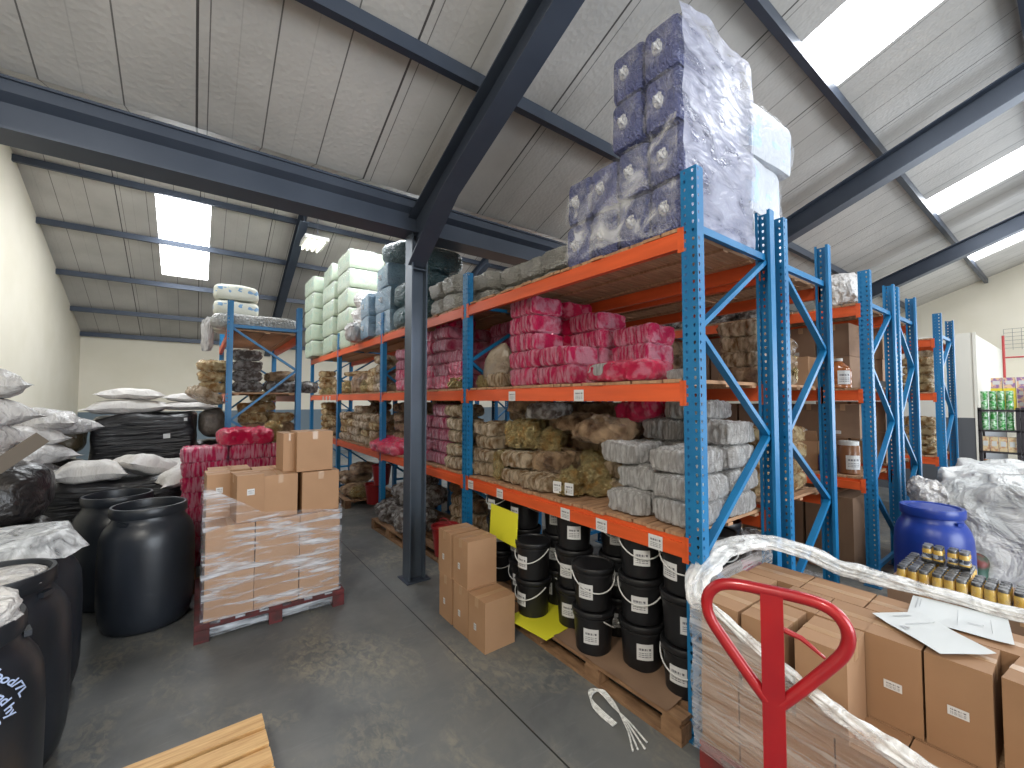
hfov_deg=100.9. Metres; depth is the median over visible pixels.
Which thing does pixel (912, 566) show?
jar
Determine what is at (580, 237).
bale
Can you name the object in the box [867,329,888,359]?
carton
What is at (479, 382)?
bag
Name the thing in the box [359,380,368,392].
bag
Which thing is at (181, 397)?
sack
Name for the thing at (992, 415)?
tin can
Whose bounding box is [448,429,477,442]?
wrapped bundle
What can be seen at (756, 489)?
wrapped bundle
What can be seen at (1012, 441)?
pack
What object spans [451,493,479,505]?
wrapped bundle
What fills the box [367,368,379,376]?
wrapped bundle
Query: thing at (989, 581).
jar
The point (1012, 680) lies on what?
carton
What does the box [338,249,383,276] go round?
bale
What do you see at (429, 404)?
wrapped bundle
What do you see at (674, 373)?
wrapped bundle
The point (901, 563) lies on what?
jar
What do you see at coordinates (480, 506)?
wrapped bundle
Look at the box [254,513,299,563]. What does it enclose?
carton
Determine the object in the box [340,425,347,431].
wrapped bundle
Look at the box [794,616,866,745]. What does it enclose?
carton
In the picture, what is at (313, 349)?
bale
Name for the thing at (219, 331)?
bale
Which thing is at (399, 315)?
bale
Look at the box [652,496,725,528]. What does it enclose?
wrapped bundle
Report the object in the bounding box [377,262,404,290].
bale
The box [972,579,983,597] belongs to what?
jar
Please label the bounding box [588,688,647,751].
strap
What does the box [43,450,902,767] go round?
floor
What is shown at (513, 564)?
plastic bucket
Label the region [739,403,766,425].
carton
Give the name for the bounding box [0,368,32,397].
sack
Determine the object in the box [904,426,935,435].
wrapped bundle
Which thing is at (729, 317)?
plastic bag
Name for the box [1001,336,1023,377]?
red pipework
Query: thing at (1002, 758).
carton
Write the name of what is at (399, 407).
wrapped bundle
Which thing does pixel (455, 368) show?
wrapped bundle
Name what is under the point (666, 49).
bale
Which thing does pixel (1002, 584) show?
jar
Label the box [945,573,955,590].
jar
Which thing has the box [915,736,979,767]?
carton
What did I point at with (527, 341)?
wrapped bundle
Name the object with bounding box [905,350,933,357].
wrapped bundle
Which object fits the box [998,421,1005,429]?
tin can
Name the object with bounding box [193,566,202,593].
wooden pallet
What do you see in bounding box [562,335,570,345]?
wrapped bundle
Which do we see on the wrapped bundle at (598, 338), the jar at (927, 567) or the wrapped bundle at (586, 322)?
the wrapped bundle at (586, 322)
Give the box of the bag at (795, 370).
[791,355,797,384]
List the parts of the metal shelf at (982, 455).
post, post, post, post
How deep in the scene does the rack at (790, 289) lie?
3.61 m
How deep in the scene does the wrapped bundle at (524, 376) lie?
3.84 m
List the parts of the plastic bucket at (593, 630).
lid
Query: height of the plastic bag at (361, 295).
0.372 m
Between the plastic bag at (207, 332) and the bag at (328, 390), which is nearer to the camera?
the plastic bag at (207, 332)
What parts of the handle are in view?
handle post, control lever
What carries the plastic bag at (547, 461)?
on the wrapped bundle at (541, 481)
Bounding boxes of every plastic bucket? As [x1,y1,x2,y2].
[486,494,510,516]
[486,515,510,550]
[496,549,511,581]
[508,555,517,594]
[510,502,540,528]
[511,523,540,561]
[515,533,550,580]
[515,572,551,617]
[543,528,558,569]
[545,513,557,534]
[548,567,558,604]
[555,542,593,589]
[555,579,575,628]
[557,517,590,550]
[572,555,614,612]
[572,598,615,656]
[599,547,621,597]
[601,532,620,556]
[611,596,621,636]
[617,566,663,625]
[618,537,661,578]
[618,610,664,672]
[658,537,712,597]
[659,582,700,649]
[659,629,701,700]
[703,526,739,580]
[724,519,741,563]
[734,559,742,573]
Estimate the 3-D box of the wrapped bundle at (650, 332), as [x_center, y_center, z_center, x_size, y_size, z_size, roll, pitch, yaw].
[1.120,-0.403,3.599,0.388,0.175,0.434,2,-3,-36]
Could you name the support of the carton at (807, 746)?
on the wooden pallet at (710, 756)
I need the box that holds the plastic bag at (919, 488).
[906,475,949,503]
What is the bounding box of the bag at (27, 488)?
[0,461,54,527]
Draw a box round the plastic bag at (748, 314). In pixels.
[737,307,782,319]
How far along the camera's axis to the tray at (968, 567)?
3.10 m
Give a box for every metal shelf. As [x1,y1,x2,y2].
[977,407,1022,460]
[1020,408,1023,460]
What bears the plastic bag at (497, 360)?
on the rack at (678, 261)
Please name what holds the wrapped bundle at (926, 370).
on the wrapped bundle at (923, 378)
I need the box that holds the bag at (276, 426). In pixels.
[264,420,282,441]
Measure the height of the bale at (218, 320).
0.220 m
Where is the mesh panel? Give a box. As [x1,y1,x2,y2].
[1003,328,1023,347]
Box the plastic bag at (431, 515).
[390,506,437,533]
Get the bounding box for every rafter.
[264,215,308,355]
[408,0,584,267]
[471,258,490,277]
[779,62,1023,243]
[866,211,1023,300]
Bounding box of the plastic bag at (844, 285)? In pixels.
[814,272,857,307]
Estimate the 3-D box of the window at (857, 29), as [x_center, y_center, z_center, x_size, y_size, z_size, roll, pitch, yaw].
[3.986,-3.850,3.047,0.940,1.199,3.020,2,-3,-36]
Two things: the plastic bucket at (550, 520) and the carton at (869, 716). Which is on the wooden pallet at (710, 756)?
the carton at (869, 716)
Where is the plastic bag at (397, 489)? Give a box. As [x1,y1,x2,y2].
[391,482,402,505]
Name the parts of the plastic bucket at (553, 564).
lid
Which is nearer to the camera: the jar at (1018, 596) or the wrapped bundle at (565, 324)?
the jar at (1018, 596)
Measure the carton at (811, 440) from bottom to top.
0.462 m
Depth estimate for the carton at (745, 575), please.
2.44 m
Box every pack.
[896,559,933,586]
[905,552,938,570]
[921,543,945,565]
[932,567,971,598]
[939,559,976,578]
[946,547,972,570]
[971,575,1013,605]
[983,436,990,450]
[990,436,998,450]
[999,437,1007,451]
[1008,437,1016,452]
[1013,584,1023,613]
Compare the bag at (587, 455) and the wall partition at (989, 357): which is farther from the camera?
the wall partition at (989, 357)
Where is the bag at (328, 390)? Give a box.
[318,387,333,393]
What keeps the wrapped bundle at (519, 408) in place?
on the wrapped bundle at (546, 422)
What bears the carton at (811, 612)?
on the carton
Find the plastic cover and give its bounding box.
[0,521,87,561]
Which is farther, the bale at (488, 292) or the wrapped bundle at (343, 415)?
the wrapped bundle at (343, 415)
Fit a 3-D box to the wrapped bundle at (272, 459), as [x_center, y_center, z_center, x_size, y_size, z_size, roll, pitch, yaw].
[-2.738,0.922,5.098,0.433,0.175,0.388,2,-3,-38]
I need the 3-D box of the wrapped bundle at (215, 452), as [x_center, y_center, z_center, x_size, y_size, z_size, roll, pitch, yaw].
[-3.344,0.745,4.608,0.425,0.179,0.384,1,-3,-35]
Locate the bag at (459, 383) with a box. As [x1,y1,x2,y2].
[454,376,473,387]
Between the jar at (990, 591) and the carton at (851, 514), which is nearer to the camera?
the jar at (990, 591)
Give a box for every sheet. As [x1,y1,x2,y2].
[490,503,517,547]
[515,603,566,640]
[554,628,681,710]
[679,0,755,247]
[873,612,994,653]
[908,595,1014,644]
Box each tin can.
[980,391,987,399]
[981,400,987,408]
[982,411,988,420]
[982,420,988,429]
[988,391,995,399]
[989,400,996,409]
[989,411,996,420]
[990,421,997,429]
[997,391,1004,399]
[997,400,1004,409]
[998,412,1005,420]
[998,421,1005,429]
[1005,391,1013,399]
[1006,400,1013,409]
[1006,412,1013,420]
[1007,421,1014,430]
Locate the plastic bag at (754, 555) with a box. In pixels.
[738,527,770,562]
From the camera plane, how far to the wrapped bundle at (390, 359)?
6.77 m
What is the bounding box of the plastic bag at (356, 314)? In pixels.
[351,307,361,323]
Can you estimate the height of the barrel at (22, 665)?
1.000 m
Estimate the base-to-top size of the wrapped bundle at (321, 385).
0.159 m
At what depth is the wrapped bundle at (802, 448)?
3.56 m
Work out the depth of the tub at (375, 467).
7.01 m
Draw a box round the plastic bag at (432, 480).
[426,474,438,484]
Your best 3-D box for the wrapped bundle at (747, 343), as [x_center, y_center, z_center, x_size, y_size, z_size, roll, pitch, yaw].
[1.960,-0.326,3.531,0.369,0.153,0.385,2,-3,-39]
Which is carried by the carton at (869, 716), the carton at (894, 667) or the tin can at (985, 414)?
the carton at (894, 667)
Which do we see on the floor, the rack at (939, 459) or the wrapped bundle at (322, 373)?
the rack at (939, 459)
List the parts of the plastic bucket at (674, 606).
lid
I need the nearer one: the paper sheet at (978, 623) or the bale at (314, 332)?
the paper sheet at (978, 623)
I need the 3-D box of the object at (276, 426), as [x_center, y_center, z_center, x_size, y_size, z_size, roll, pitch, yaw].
[-2.819,0.556,4.984,0.210,0.259,0.234,-1,-2,30]
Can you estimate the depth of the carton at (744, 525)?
5.44 m
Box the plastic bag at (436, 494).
[426,484,447,508]
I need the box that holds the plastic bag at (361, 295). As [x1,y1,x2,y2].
[354,291,375,307]
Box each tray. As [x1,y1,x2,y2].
[896,581,931,586]
[921,558,945,565]
[946,563,972,570]
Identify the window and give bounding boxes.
[155,194,210,279]
[804,0,937,82]
[927,146,1023,212]
[971,231,1023,259]
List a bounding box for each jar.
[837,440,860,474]
[897,564,906,577]
[899,562,907,577]
[907,567,917,583]
[910,565,918,582]
[918,569,929,585]
[921,567,930,585]
[922,544,932,559]
[922,566,932,583]
[924,564,933,572]
[932,573,942,587]
[933,546,943,563]
[934,571,943,587]
[935,545,944,561]
[943,575,954,591]
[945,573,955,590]
[947,549,958,564]
[949,547,958,563]
[956,578,967,593]
[957,576,968,594]
[959,551,969,567]
[959,574,970,592]
[960,549,971,566]
[960,572,971,580]
[962,570,972,578]
[971,581,983,598]
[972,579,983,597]
[974,577,984,583]
[984,584,996,602]
[985,582,997,591]
[986,580,997,587]
[988,578,998,586]
[997,587,1010,605]
[999,585,1011,605]
[1000,583,1012,602]
[1001,581,1013,599]
[1013,591,1023,608]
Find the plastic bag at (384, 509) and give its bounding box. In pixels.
[374,497,401,523]
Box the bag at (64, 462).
[52,458,82,466]
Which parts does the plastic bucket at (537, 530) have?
lid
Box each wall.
[0,144,79,457]
[76,336,573,459]
[587,263,1023,459]
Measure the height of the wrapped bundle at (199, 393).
0.260 m
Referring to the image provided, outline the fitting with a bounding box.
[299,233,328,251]
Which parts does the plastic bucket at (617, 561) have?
lid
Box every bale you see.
[210,313,295,333]
[213,284,258,304]
[213,300,258,315]
[213,327,225,333]
[305,276,323,297]
[305,292,323,312]
[305,308,324,327]
[305,324,324,342]
[305,341,323,358]
[323,281,339,304]
[323,299,338,320]
[323,317,338,337]
[323,335,336,353]
[324,264,338,287]
[337,268,377,294]
[337,308,356,331]
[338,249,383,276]
[338,288,376,313]
[338,330,353,348]
[360,315,375,340]
[361,294,376,319]
[375,286,399,313]
[376,309,396,335]
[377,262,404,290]
[382,240,405,264]
[393,306,404,328]
[394,282,404,307]
[427,271,449,296]
[427,297,434,317]
[428,247,462,275]
[429,281,446,300]
[431,299,444,315]
[442,274,479,294]
[443,293,476,311]
[473,271,505,291]
[475,290,500,300]
[501,264,526,287]
[519,256,546,280]
[541,245,568,272]
[568,221,592,266]
[569,177,594,227]
[592,162,623,216]
[592,208,620,257]
[613,91,652,157]
[614,42,647,106]
[619,143,654,203]
[620,194,651,248]
[645,13,739,101]
[646,66,739,157]
[650,123,745,206]
[651,179,745,253]
[739,104,790,181]
[742,157,779,222]
[743,214,781,262]
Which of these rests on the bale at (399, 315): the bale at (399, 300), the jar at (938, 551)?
the bale at (399, 300)
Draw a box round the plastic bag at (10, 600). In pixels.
[0,585,23,626]
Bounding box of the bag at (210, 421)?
[198,408,224,436]
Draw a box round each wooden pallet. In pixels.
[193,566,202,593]
[193,578,343,645]
[338,486,392,508]
[371,509,450,548]
[426,535,438,563]
[496,580,529,638]
[530,628,700,747]
[699,736,744,767]
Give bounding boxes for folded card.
[0,433,48,473]
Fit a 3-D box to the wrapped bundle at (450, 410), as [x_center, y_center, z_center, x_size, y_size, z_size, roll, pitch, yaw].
[-0.540,0.299,4.856,0.394,0.153,0.390,2,-3,-38]
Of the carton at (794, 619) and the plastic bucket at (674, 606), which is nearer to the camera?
the carton at (794, 619)
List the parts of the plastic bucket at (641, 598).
handle, lid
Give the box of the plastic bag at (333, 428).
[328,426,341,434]
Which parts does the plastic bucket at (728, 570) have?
lid, handle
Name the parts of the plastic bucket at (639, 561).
handle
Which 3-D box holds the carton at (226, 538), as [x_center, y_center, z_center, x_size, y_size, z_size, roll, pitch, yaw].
[-2.394,1.342,3.580,0.335,0.366,0.333,2,-3,-37]
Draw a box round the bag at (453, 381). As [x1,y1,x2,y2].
[447,377,457,388]
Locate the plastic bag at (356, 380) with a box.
[351,370,367,392]
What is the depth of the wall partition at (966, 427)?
8.36 m
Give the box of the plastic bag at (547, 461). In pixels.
[531,447,580,473]
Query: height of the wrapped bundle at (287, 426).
0.169 m
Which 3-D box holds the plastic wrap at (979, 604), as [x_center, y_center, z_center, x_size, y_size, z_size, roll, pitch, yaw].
[1.877,1.057,2.269,1.789,0.267,0.730,-1,-2,20]
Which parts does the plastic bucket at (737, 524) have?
lid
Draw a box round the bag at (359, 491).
[349,484,365,497]
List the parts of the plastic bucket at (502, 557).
lid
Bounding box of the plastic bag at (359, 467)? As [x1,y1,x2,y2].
[349,461,377,474]
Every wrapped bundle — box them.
[180,444,228,462]
[180,459,228,477]
[180,476,203,492]
[180,491,203,507]
[185,385,222,403]
[185,505,202,522]
[194,521,202,536]
[194,551,202,567]
[195,536,202,552]
[196,359,225,371]
[197,370,225,382]
[198,382,224,392]
[216,425,273,445]
[227,457,269,466]
[228,444,269,459]
[232,371,262,381]
[232,381,262,391]
[233,349,262,360]
[233,360,262,371]
[235,423,263,426]
[236,402,266,412]
[237,413,266,423]
[249,391,275,400]
[252,401,275,410]
[263,381,294,392]
[264,371,294,381]
[266,412,293,421]
[268,442,275,456]
[270,456,275,464]
[280,421,293,431]
[301,381,317,392]
[318,371,335,376]
[318,382,333,387]
[319,377,335,382]
[321,402,335,408]
[321,409,335,414]
[321,415,335,420]
[321,421,330,426]
[328,419,341,425]
[332,380,347,386]
[332,387,342,393]
[339,432,347,438]
[340,411,354,418]
[340,419,347,425]
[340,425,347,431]
[344,371,367,376]
[346,433,353,440]
[347,418,353,426]
[347,426,352,433]
[351,428,361,434]
[352,420,360,427]
[353,413,374,420]
[353,435,361,442]
[354,405,376,413]
[359,421,371,429]
[360,413,379,421]
[360,429,369,436]
[360,436,369,444]
[365,376,376,383]
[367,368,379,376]
[367,384,373,391]
[368,422,394,430]
[369,400,391,402]
[369,430,393,438]
[369,435,403,455]
[370,403,391,410]
[370,414,393,422]
[373,383,396,391]
[374,355,398,363]
[374,373,396,382]
[375,364,396,373]
[393,431,403,437]
[394,402,403,411]
[394,412,403,421]
[394,421,403,431]
[395,349,404,359]
[395,369,403,380]
[396,360,404,369]
[396,379,403,390]
[426,415,435,426]
[426,427,434,438]
[426,438,432,449]
[426,449,434,461]
[427,331,435,341]
[427,341,436,354]
[427,354,433,365]
[427,365,434,377]
[427,377,434,389]
[427,402,432,412]
[432,339,462,352]
[432,401,461,404]
[432,416,449,428]
[432,428,449,440]
[432,439,457,452]
[433,351,450,364]
[433,364,449,376]
[433,403,456,416]
[433,451,447,464]
[434,326,462,340]
[434,375,450,388]
[436,319,475,330]
[444,404,484,416]
[444,455,474,469]
[446,416,483,430]
[446,442,480,456]
[448,361,484,375]
[448,374,479,387]
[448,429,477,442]
[449,349,488,362]
[449,483,476,494]
[449,503,461,517]
[450,515,461,523]
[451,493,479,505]
[472,461,510,475]
[472,513,488,526]
[473,329,491,341]
[473,341,491,351]
[473,420,506,436]
[473,447,512,462]
[473,495,488,513]
[476,434,509,449]
[481,514,487,529]
[486,372,510,386]
[490,321,509,336]
[490,336,510,348]
[501,449,536,467]
[501,467,535,484]
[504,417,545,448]
[507,401,550,419]
[509,314,560,335]
[509,349,542,368]
[509,412,539,420]
[510,296,561,318]
[510,333,562,352]
[510,367,540,385]
[521,471,559,491]
[525,402,573,419]
[537,364,593,384]
[539,345,597,366]
[540,419,571,432]
[549,412,594,430]
[557,301,591,319]
[559,319,573,335]
[561,432,571,447]
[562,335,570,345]
[569,312,625,333]
[570,329,615,348]
[570,438,597,449]
[571,401,616,416]
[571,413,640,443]
[586,358,672,382]
[595,347,612,362]
[598,437,650,449]
[601,439,664,463]
[604,460,622,477]
[607,486,657,515]
[609,477,622,486]
[612,322,674,346]
[612,343,673,363]
[615,401,670,422]
[618,463,662,490]
[635,422,644,438]
[642,417,696,439]
[650,443,722,474]
[651,438,683,445]
[652,471,728,502]
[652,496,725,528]
[664,399,731,419]
[666,368,696,378]
[671,341,682,355]
[672,356,682,368]
[695,419,754,444]
[707,443,753,468]
[714,467,757,491]
[716,318,765,337]
[718,365,766,383]
[720,335,765,353]
[720,351,766,367]
[722,489,755,516]
[741,559,761,570]
[746,426,758,444]
[750,479,769,495]
[755,462,768,479]
[767,424,805,441]
[781,338,797,354]
[782,354,797,369]
[782,369,796,384]
[784,442,806,458]
[784,459,802,474]
[785,471,806,490]
[792,569,829,578]
[902,356,933,366]
[902,366,933,374]
[902,374,933,383]
[903,383,934,391]
[904,416,935,425]
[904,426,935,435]
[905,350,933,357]
[905,444,936,454]
[906,435,936,444]
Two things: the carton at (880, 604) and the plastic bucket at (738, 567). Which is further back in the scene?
the plastic bucket at (738, 567)
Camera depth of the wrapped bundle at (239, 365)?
5.94 m
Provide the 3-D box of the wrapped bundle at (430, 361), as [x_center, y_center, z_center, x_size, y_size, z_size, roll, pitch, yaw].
[-0.975,-0.300,5.541,0.394,0.162,0.419,2,-3,-38]
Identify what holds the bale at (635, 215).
on the rack at (678, 261)
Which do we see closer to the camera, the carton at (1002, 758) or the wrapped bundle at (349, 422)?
the carton at (1002, 758)
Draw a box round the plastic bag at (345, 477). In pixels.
[339,470,372,483]
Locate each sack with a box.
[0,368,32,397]
[0,398,44,425]
[0,425,30,451]
[10,425,72,444]
[13,407,79,428]
[24,444,81,464]
[46,463,59,469]
[54,418,104,434]
[55,459,127,483]
[77,399,172,413]
[94,388,165,399]
[113,453,177,474]
[133,458,181,475]
[155,467,181,488]
[161,393,224,404]
[165,402,217,409]
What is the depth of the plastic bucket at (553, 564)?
3.63 m
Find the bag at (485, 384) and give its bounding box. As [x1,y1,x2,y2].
[483,377,489,386]
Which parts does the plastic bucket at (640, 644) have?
lid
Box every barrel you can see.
[0,532,82,684]
[0,558,71,764]
[0,603,45,767]
[70,488,153,612]
[94,497,194,636]
[893,500,977,574]
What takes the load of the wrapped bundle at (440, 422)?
on the wrapped bundle at (437, 433)
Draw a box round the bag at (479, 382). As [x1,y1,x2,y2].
[476,375,483,387]
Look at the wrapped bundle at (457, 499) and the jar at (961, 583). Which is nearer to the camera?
the jar at (961, 583)
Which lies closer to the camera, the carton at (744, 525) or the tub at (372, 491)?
the carton at (744, 525)
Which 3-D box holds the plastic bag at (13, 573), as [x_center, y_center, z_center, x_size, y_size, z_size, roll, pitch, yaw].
[-2.697,1.020,2.159,0.491,0.063,0.483,-1,-2,31]
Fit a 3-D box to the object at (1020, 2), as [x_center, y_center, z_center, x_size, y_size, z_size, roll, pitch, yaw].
[5.735,-3.570,4.658,20.000,0.120,0.070,2,-3,-36]
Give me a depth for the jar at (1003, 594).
2.76 m
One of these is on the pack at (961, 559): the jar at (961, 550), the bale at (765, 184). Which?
the jar at (961, 550)
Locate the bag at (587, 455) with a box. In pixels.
[576,447,605,476]
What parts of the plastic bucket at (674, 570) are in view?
handle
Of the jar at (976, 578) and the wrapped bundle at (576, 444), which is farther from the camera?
the wrapped bundle at (576, 444)
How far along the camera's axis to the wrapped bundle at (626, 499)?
2.85 m
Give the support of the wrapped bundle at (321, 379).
on the wrapped bundle at (321, 385)
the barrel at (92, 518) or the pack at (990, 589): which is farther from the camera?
the barrel at (92, 518)
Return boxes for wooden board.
[123,713,274,767]
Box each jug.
[834,358,851,388]
[880,381,890,387]
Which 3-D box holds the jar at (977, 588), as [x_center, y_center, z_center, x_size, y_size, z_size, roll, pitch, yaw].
[3.160,1.409,2.875,0.058,0.115,0.058,2,-3,-36]
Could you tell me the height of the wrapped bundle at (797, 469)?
0.157 m
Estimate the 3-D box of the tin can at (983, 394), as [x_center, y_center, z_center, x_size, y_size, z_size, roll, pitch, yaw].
[9.035,0.223,8.095,0.096,0.174,0.096,2,-3,-36]
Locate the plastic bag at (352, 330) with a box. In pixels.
[344,322,360,341]
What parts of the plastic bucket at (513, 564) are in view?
lid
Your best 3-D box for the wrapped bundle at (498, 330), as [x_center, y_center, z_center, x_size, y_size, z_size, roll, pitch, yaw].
[-0.016,-0.639,5.052,0.394,0.162,0.419,2,-3,-38]
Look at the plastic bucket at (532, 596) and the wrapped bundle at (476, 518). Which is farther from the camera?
the wrapped bundle at (476, 518)
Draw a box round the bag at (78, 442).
[58,432,87,451]
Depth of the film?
3.68 m
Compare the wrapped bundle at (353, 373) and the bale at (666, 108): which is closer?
the bale at (666, 108)
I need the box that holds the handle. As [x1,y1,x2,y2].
[701,578,856,767]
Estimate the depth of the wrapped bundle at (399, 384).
6.09 m
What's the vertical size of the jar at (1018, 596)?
0.115 m
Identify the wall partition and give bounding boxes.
[814,333,1005,417]
[878,414,1007,487]
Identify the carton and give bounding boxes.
[202,567,253,622]
[203,469,230,519]
[204,517,254,575]
[207,464,249,471]
[230,469,264,523]
[250,465,278,470]
[253,557,298,609]
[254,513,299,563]
[261,470,297,518]
[276,431,294,471]
[291,429,332,471]
[297,466,338,512]
[297,508,339,556]
[298,549,338,598]
[439,523,478,578]
[439,571,453,624]
[453,529,495,589]
[453,581,496,638]
[468,583,514,654]
[694,339,710,364]
[694,365,710,379]
[701,590,759,687]
[701,668,740,763]
[710,338,721,364]
[711,365,718,380]
[721,403,740,420]
[729,570,776,595]
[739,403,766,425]
[739,685,763,767]
[741,601,805,711]
[742,524,760,529]
[748,562,814,588]
[766,404,793,424]
[769,483,815,560]
[783,586,833,621]
[786,704,835,767]
[790,328,816,357]
[794,404,825,436]
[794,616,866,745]
[795,356,817,387]
[799,431,819,469]
[801,577,876,607]
[805,487,865,573]
[816,401,850,403]
[816,599,878,711]
[822,323,859,357]
[823,356,860,387]
[825,436,850,455]
[835,404,871,438]
[835,716,912,767]
[851,401,890,431]
[851,432,891,462]
[864,617,926,740]
[865,595,909,612]
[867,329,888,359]
[867,714,914,740]
[869,359,889,389]
[887,571,977,610]
[910,739,974,767]
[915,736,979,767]
[924,644,1003,767]
[948,627,1023,728]
[980,584,1023,635]
[990,378,1002,387]
[991,388,1002,398]
[998,743,1004,767]
[1001,656,1023,767]
[1003,377,1015,387]
[1003,388,1016,398]
[1005,399,1016,409]
[1016,377,1023,387]
[1017,388,1023,398]
[1017,399,1023,409]
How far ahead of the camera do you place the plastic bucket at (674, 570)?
2.52 m
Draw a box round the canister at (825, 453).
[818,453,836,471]
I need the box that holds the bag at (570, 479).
[553,465,583,496]
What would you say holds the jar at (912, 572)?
on the pack at (916, 571)
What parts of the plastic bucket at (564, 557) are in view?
lid, handle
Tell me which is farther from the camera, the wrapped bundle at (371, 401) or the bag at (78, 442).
the wrapped bundle at (371, 401)
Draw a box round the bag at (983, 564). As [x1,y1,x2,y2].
[976,552,989,579]
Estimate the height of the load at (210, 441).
1.308 m
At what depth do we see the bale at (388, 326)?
6.46 m
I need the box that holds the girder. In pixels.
[0,73,790,312]
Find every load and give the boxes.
[42,471,181,523]
[88,410,196,459]
[197,438,218,444]
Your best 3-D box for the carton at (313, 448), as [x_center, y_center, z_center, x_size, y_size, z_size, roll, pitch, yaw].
[-1.924,0.627,4.055,0.308,0.362,0.296,2,-3,-38]
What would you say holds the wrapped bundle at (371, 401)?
on the wrapped bundle at (388, 406)
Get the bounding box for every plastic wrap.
[685,534,1023,622]
[695,594,937,767]
[937,458,1023,587]
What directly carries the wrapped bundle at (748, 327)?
on the wrapped bundle at (747, 343)
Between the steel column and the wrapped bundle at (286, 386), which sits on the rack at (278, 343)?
the wrapped bundle at (286, 386)
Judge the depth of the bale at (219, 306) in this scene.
6.23 m
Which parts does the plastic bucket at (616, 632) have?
lid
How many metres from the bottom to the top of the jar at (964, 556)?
0.115 m
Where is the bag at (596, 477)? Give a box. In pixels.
[580,460,612,497]
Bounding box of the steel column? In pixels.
[398,233,429,585]
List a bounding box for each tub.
[364,479,378,504]
[372,462,391,485]
[431,518,459,556]
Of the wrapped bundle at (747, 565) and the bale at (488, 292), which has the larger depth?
the bale at (488, 292)
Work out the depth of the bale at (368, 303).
6.95 m
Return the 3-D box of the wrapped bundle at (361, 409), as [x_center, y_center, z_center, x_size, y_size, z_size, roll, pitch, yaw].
[-2.711,0.468,7.795,0.377,0.155,0.378,2,-3,-38]
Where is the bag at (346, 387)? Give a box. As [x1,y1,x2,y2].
[342,381,351,392]
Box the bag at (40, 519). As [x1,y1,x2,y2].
[1,515,51,534]
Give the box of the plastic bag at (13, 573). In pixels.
[0,564,48,585]
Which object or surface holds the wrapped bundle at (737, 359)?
on the wrapped bundle at (742, 374)
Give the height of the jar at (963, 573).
0.115 m
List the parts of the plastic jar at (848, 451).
lid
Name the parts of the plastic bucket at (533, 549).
handle, lid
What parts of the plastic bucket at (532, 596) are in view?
handle, lid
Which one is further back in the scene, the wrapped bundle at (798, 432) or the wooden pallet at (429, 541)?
the wooden pallet at (429, 541)
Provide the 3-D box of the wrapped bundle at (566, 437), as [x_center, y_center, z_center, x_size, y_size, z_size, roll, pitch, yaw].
[0.483,0.556,4.269,0.386,0.157,0.394,1,-3,-35]
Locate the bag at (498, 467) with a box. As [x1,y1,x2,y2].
[493,449,509,479]
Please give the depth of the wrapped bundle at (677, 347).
3.92 m
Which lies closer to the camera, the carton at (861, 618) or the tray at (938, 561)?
the carton at (861, 618)
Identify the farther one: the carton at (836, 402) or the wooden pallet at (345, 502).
the wooden pallet at (345, 502)
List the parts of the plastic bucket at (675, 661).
handle, lid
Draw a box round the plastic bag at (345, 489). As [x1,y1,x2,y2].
[340,482,367,495]
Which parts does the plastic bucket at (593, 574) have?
lid, handle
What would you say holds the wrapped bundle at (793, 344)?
on the wrapped bundle at (794, 363)
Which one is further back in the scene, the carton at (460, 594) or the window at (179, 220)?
the window at (179, 220)
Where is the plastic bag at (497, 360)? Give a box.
[483,343,512,386]
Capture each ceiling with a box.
[0,0,1023,314]
[11,147,514,346]
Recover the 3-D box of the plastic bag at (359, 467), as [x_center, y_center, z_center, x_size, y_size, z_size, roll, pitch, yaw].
[-2.771,1.588,8.081,0.642,0.227,0.584,0,-2,-9]
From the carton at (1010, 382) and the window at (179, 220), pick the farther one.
the window at (179, 220)
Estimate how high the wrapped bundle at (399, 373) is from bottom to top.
0.173 m
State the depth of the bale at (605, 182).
3.02 m
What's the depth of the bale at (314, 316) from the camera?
10.00 m
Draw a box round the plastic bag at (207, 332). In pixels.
[201,316,213,350]
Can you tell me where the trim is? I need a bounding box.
[972,332,980,460]
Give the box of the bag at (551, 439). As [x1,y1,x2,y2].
[538,426,562,451]
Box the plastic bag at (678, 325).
[671,322,695,328]
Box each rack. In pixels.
[218,300,302,457]
[309,164,781,749]
[390,217,839,583]
[474,269,901,589]
[583,287,922,518]
[766,313,958,468]
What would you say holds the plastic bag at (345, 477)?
on the plastic bag at (345, 489)
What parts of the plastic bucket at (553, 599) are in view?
lid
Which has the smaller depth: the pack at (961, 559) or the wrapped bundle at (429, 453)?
the pack at (961, 559)
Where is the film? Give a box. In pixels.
[199,470,341,628]
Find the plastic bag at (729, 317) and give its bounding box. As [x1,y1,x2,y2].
[707,313,739,324]
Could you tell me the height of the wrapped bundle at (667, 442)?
0.166 m
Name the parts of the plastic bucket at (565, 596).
lid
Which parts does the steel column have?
plate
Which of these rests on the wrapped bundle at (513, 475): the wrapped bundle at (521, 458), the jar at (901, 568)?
the wrapped bundle at (521, 458)
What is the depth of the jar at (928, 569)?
3.09 m
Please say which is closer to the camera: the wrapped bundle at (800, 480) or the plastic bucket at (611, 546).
the plastic bucket at (611, 546)
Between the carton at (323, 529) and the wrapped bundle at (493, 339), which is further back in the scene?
the wrapped bundle at (493, 339)
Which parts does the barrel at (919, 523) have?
lid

